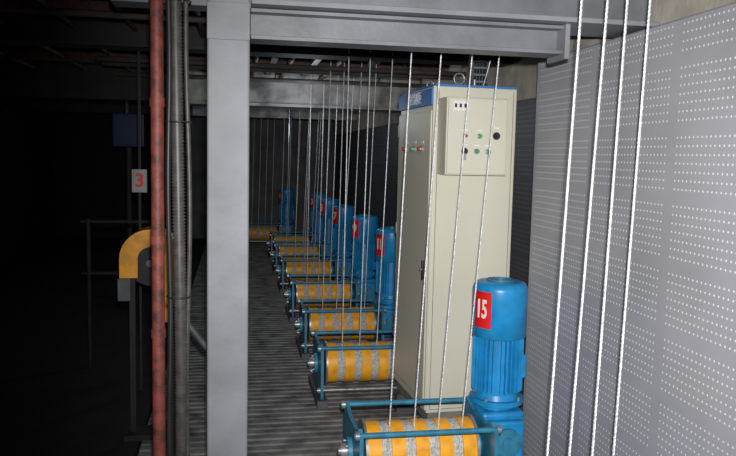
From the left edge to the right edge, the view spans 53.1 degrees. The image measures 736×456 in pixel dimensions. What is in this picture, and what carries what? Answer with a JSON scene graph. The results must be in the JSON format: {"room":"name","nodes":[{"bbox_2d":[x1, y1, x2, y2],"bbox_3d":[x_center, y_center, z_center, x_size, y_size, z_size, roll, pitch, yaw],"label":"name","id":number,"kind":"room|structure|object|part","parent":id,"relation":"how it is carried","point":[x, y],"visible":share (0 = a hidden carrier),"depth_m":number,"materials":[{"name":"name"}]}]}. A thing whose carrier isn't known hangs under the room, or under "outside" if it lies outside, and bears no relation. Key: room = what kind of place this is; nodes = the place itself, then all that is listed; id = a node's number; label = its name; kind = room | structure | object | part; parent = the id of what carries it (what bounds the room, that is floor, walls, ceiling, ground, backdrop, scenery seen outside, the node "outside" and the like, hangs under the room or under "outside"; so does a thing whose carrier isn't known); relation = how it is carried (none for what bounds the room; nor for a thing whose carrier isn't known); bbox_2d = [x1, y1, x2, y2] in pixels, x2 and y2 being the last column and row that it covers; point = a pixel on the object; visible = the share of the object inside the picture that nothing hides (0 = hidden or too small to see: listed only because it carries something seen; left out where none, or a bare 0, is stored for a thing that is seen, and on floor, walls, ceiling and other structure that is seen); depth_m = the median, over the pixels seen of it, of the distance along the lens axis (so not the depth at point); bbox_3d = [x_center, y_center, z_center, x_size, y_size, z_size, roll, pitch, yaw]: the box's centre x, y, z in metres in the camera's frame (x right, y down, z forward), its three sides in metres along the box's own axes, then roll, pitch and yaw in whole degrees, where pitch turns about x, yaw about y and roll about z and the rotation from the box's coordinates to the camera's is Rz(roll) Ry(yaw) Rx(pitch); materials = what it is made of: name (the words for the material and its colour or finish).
{"room":"backstage room","nodes":[
{"label":"backstage room","id":0,"kind":"room"},
{"bbox_2d":[0,97,54,263],"bbox_3d":[-4.373,-0.265,5.924,0.100,2.620,15.200,0,6,-10],"label":"wall","id":1,"kind":"structure","parent":0,"point":[27,222],"depth_m":11.37,"materials":[{"name":"black"}]},
{"bbox_2d":[112,101,143,238],"bbox_3d":[-2.517,-0.423,7.744,0.300,2.420,0.160,0,6,-10],"label":"junction box","id":2,"kind":"object","parent":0,"point":[124,125],"visible":0.75,"depth_m":7.63,"materials":[{"name":"blue metal"}]},
{"bbox_2d":[5,97,358,120],"bbox_3d":[-2.568,-1.768,10.590,4.900,0.300,0.200,0,6,-10],"label":"ceiling beam","id":3,"kind":"structure","parent":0,"point":[13,104],"depth_m":10.34,"materials":[{"name":"grey metal"}]},
{"bbox_2d":[52,112,333,237],"bbox_3d":[-3.072,-0.999,13.697,5.220,2.620,0.190,0,6,-10],"label":"wall","id":4,"kind":"structure","parent":0,"point":[90,172],"depth_m":13.51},
{"bbox_2d":[0,59,419,112],"bbox_3d":[-1.919,-1.366,6.990,4.900,0.370,0.360,0,6,-10],"label":"ceiling beam","id":5,"kind":"structure","parent":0,"point":[49,79],"depth_m":6.89,"materials":[{"name":"grey metal"}]},
{"bbox_2d":[0,0,466,87],"bbox_3d":[-1.739,-1.429,6.281,5.200,0.258,15.200,0,6,-10],"label":"ceiling","id":6,"kind":"structure","parent":0,"point":[126,59],"depth_m":5.79,"materials":[{"name":"metal"}]},
{"bbox_2d":[0,12,512,66],"bbox_3d":[-1.373,-1.201,4.532,4.700,0.195,0.200,0,6,-10],"label":"ceiling beam","id":7,"kind":"structure","parent":6,"relation":"attached to","point":[21,29],"depth_m":4.48,"materials":[{"name":"grey metal"}]},
{"bbox_2d":[251,118,274,230],"bbox_3d":[-1.800,-1.018,12.646,0.396,2.160,0.082,0,6,-10],"label":"rope","id":8,"kind":"object","parent":6,"relation":"hanging from","point":[261,118],"visible":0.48,"depth_m":12.65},
{"bbox_2d":[280,119,308,240],"bbox_3d":[-1.112,-0.867,11.254,0.435,2.160,0.082,0,6,-10],"label":"rope","id":9,"kind":"object","parent":6,"relation":"hanging from","point":[284,119],"visible":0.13,"depth_m":11.25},
{"bbox_2d":[286,109,318,252],"bbox_3d":[-0.879,-0.737,9.981,0.442,2.160,0.082,0,6,-10],"label":"rope","id":10,"kind":"object","parent":6,"relation":"hanging from","point":[289,109],"visible":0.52,"depth_m":9.99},
{"bbox_2d":[294,109,330,268],"bbox_3d":[-0.644,-0.597,8.608,0.416,2.160,0.082,0,6,-10],"label":"rope","id":11,"kind":"object","parent":6,"relation":"hanging from","point":[299,109],"visible":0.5,"depth_m":8.61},
{"bbox_2d":[306,74,353,292],"bbox_3d":[-0.365,-0.447,7.142,0.445,2.160,0.082,0,6,-10],"label":"rope","id":12,"kind":"object","parent":6,"relation":"hanging from","point":[311,74],"visible":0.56,"depth_m":7.14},
{"bbox_2d":[322,62,376,321],"bbox_3d":[-0.148,-0.317,5.867,0.419,2.160,0.082,0,6,-10],"label":"rope","id":13,"kind":"object","parent":6,"relation":"hanging from","point":[344,62],"visible":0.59,"depth_m":5.86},
{"bbox_2d":[341,48,393,361],"bbox_3d":[0.060,-0.205,4.772,0.440,2.160,0.082,0,6,-10],"label":"rope","id":14,"kind":"object","parent":6,"relation":"hanging from","point":[349,48],"visible":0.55,"depth_m":4.76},
{"bbox_2d":[387,51,499,451],"bbox_3d":[0.359,-0.057,3.330,0.516,2.161,0.081,0,6,-10],"label":"rope","id":15,"kind":"object","parent":6,"relation":"hanging from","point":[411,51],"visible":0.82,"depth_m":3.33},
{"bbox_2d":[546,0,651,455],"bbox_3d":[0.744,0.043,2.388,0.344,2.162,0.084,0,6,-10],"label":"rope","id":16,"kind":"object","parent":6,"relation":"hanging from","point":[581,1],"visible":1,"depth_m":2.38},
{"bbox_2d":[0,238,527,455],"bbox_3d":[-1.793,0.990,6.518,5.200,0.120,15.200,0,6,-10],"label":"floor","id":17,"kind":"structure","parent":0,"point":[52,403],"depth_m":5.45,"materials":[{"name":"metal"}]},
{"bbox_2d":[80,219,186,366],"bbox_3d":[-1.726,0.482,5.457,0.750,1.100,0.032,0,6,-10],"label":"guard rail","id":18,"kind":"object","parent":17,"relation":"on","point":[88,222],"visible":0.5,"depth_m":5.39,"materials":[{"name":"black metal"}]},
{"bbox_2d":[132,51,146,390],"bbox_3d":[-1.493,-0.113,4.816,0.095,2.420,0.028,0,6,-10],"label":"number sign","id":19,"kind":"object","parent":17,"relation":"on","point":[139,176],"visible":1,"depth_m":4.79,"materials":[{"name":"black metal"}]},
{"bbox_2d":[117,226,174,441],"bbox_3d":[-1.185,0.587,4.054,0.325,1.188,0.280,0,6,-10],"label":"guard","id":20,"kind":"object","parent":17,"relation":"on","point":[135,259],"visible":0.51,"depth_m":3.94,"materials":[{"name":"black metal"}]},
{"bbox_2d":[149,0,165,455],"bbox_3d":[-0.729,0.125,2.557,0.080,2.420,0.080,0,6,-10],"label":"red standpipe","id":21,"kind":"object","parent":17,"relation":"on","point":[156,100],"visible":1,"depth_m":2.52,"materials":[{"name":"metal"}]},
{"bbox_2d":[164,0,191,455],"bbox_3d":[-0.655,0.127,2.550,0.091,2.422,0.095,2,6,10],"label":"conduit","id":22,"kind":"object","parent":17,"relation":"on","point":[174,121],"visible":1,"depth_m":2.52,"materials":[{"name":"black metal"}]},
{"bbox_2d":[172,306,206,455],"bbox_3d":[-0.784,0.804,3.617,0.350,0.860,0.060,0,6,-10],"label":"diagonal brace","id":23,"kind":"object","parent":17,"relation":"on","point":[193,331],"visible":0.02,"depth_m":3.57,"materials":[{"name":"metal"}]},
{"bbox_2d":[207,0,249,455],"bbox_3d":[-0.507,0.109,2.774,0.250,2.420,0.270,0,6,-10],"label":"steel column","id":24,"kind":"structure","parent":17,"relation":"on","point":[228,21],"depth_m":2.68,"materials":[{"name":"grey metal"}]},
{"bbox_2d":[249,188,294,241],"bbox_3d":[-1.758,-0.195,12.842,0.970,1.004,0.590,0,6,-10],"label":"winch","id":25,"kind":"object","parent":17,"relation":"on","point":[257,233],"visible":0.73,"depth_m":12.89,"materials":[{"name":"blue painted steel"},{"name":"orange-yellow paint"},{"name":"steel wire rope"}]},
{"bbox_2d":[266,193,327,259],"bbox_3d":[-1.089,-0.043,11.447,0.970,1.004,0.590,0,6,-10],"label":"winch","id":26,"kind":"object","parent":17,"relation":"on","point":[315,220],"visible":0.57,"depth_m":11.48,"materials":[{"name":"metal"}]},
{"bbox_2d":[270,197,338,273],"bbox_3d":[-0.860,0.087,10.174,0.970,1.004,0.590,0,6,-10],"label":"winch","id":27,"kind":"object","parent":17,"relation":"on","point":[300,249],"visible":0.6,"depth_m":10.21,"materials":[{"name":"blue painted steel"},{"name":"orange-yellow paint"},{"name":"steel wire rope"}]},
{"bbox_2d":[276,204,354,292],"bbox_3d":[-0.612,0.227,8.803,0.970,1.004,0.590,0,6,-10],"label":"winch","id":28,"kind":"object","parent":17,"relation":"on","point":[285,268],"visible":0.84,"depth_m":8.84,"materials":[{"name":"blue painted steel"},{"name":"orange-yellow paint"},{"name":"steel wire rope"}]},
{"bbox_2d":[284,214,378,322],"bbox_3d":[-0.347,0.377,7.334,0.970,1.004,0.590,0,6,-10],"label":"winch","id":29,"kind":"object","parent":17,"relation":"on","point":[296,290],"visible":0.84,"depth_m":7.37,"materials":[{"name":"blue painted steel"},{"name":"orange-yellow paint"},{"name":"steel wire rope"}]},
{"bbox_2d":[294,226,395,359],"bbox_3d":[-0.117,0.506,6.061,0.970,1.004,0.590,0,6,-10],"label":"winch","id":30,"kind":"object","parent":17,"relation":"on","point":[309,319],"visible":0.78,"depth_m":6.03,"materials":[{"name":"metal"}]},
{"bbox_2d":[307,329,396,408],"bbox_3d":[0.080,0.618,4.964,0.970,1.004,0.590,0,6,-10],"label":"winch","id":31,"kind":"object","parent":17,"relation":"on","point":[325,363],"visible":0.52,"depth_m":4.85,"materials":[{"name":"metal"}]},
{"bbox_2d":[110,0,659,63],"bbox_3d":[0.113,-0.893,2.881,2.140,0.420,0.300,0,6,-10],"label":"steel crossbeam","id":32,"kind":"object","parent":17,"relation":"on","point":[519,28],"visible":0.84,"depth_m":2.86,"materials":[{"name":"grey metal"}]},
{"bbox_2d":[337,277,527,455],"bbox_3d":[0.342,0.766,3.515,0.970,1.004,0.590,0,6,-10],"label":"winch","id":33,"kind":"object","parent":17,"relation":"on","point":[493,420],"visible":0.99,"depth_m":3.56,"materials":[{"name":"metal"}]},
{"bbox_2d":[393,60,516,418],"bbox_3d":[0.511,0.121,4.300,0.561,2.141,0.830,0,6,-14],"label":"tall cabinet","id":34,"kind":"object","parent":17,"relation":"on","point":[494,260],"depth_m":4.07,"materials":[{"name":"metal"}]},
{"bbox_3d":[0.474,1.121,4.459,0.530,0.120,0.540,0,6,-10],"label":"cabinet plinth","id":35,"kind":"part","parent":34,"relation":"part of","materials":[{"name":"grey metal"}]},
{"bbox_2d":[468,54,488,85],"bbox_3d":[0.654,-1.024,4.333,0.100,0.420,0.080,0,6,-10],"label":"cable tray","id":36,"kind":"object","parent":34,"relation":"on","point":[480,63],"visible":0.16,"depth_m":4.33,"materials":[{"name":"metal"}]},
{"bbox_2d":[333,0,735,405],"bbox_3d":[0.663,-0.224,6.735,0.300,2.480,15.000,0,6,-10],"label":"wall","id":37,"kind":"structure","parent":0,"point":[522,74],"depth_m":5.04,"materials":[{"name":"concrete"}]},
{"bbox_2d":[523,2,735,455],"bbox_3d":[1.210,0.325,2.462,0.120,2.125,3.130,0,6,-10],"label":"metal panel","id":38,"kind":"object","parent":37,"relation":"attached to","point":[677,397],"visible":0.88,"depth_m":2.88,"materials":[{"name":"grey metal"}]}
]}

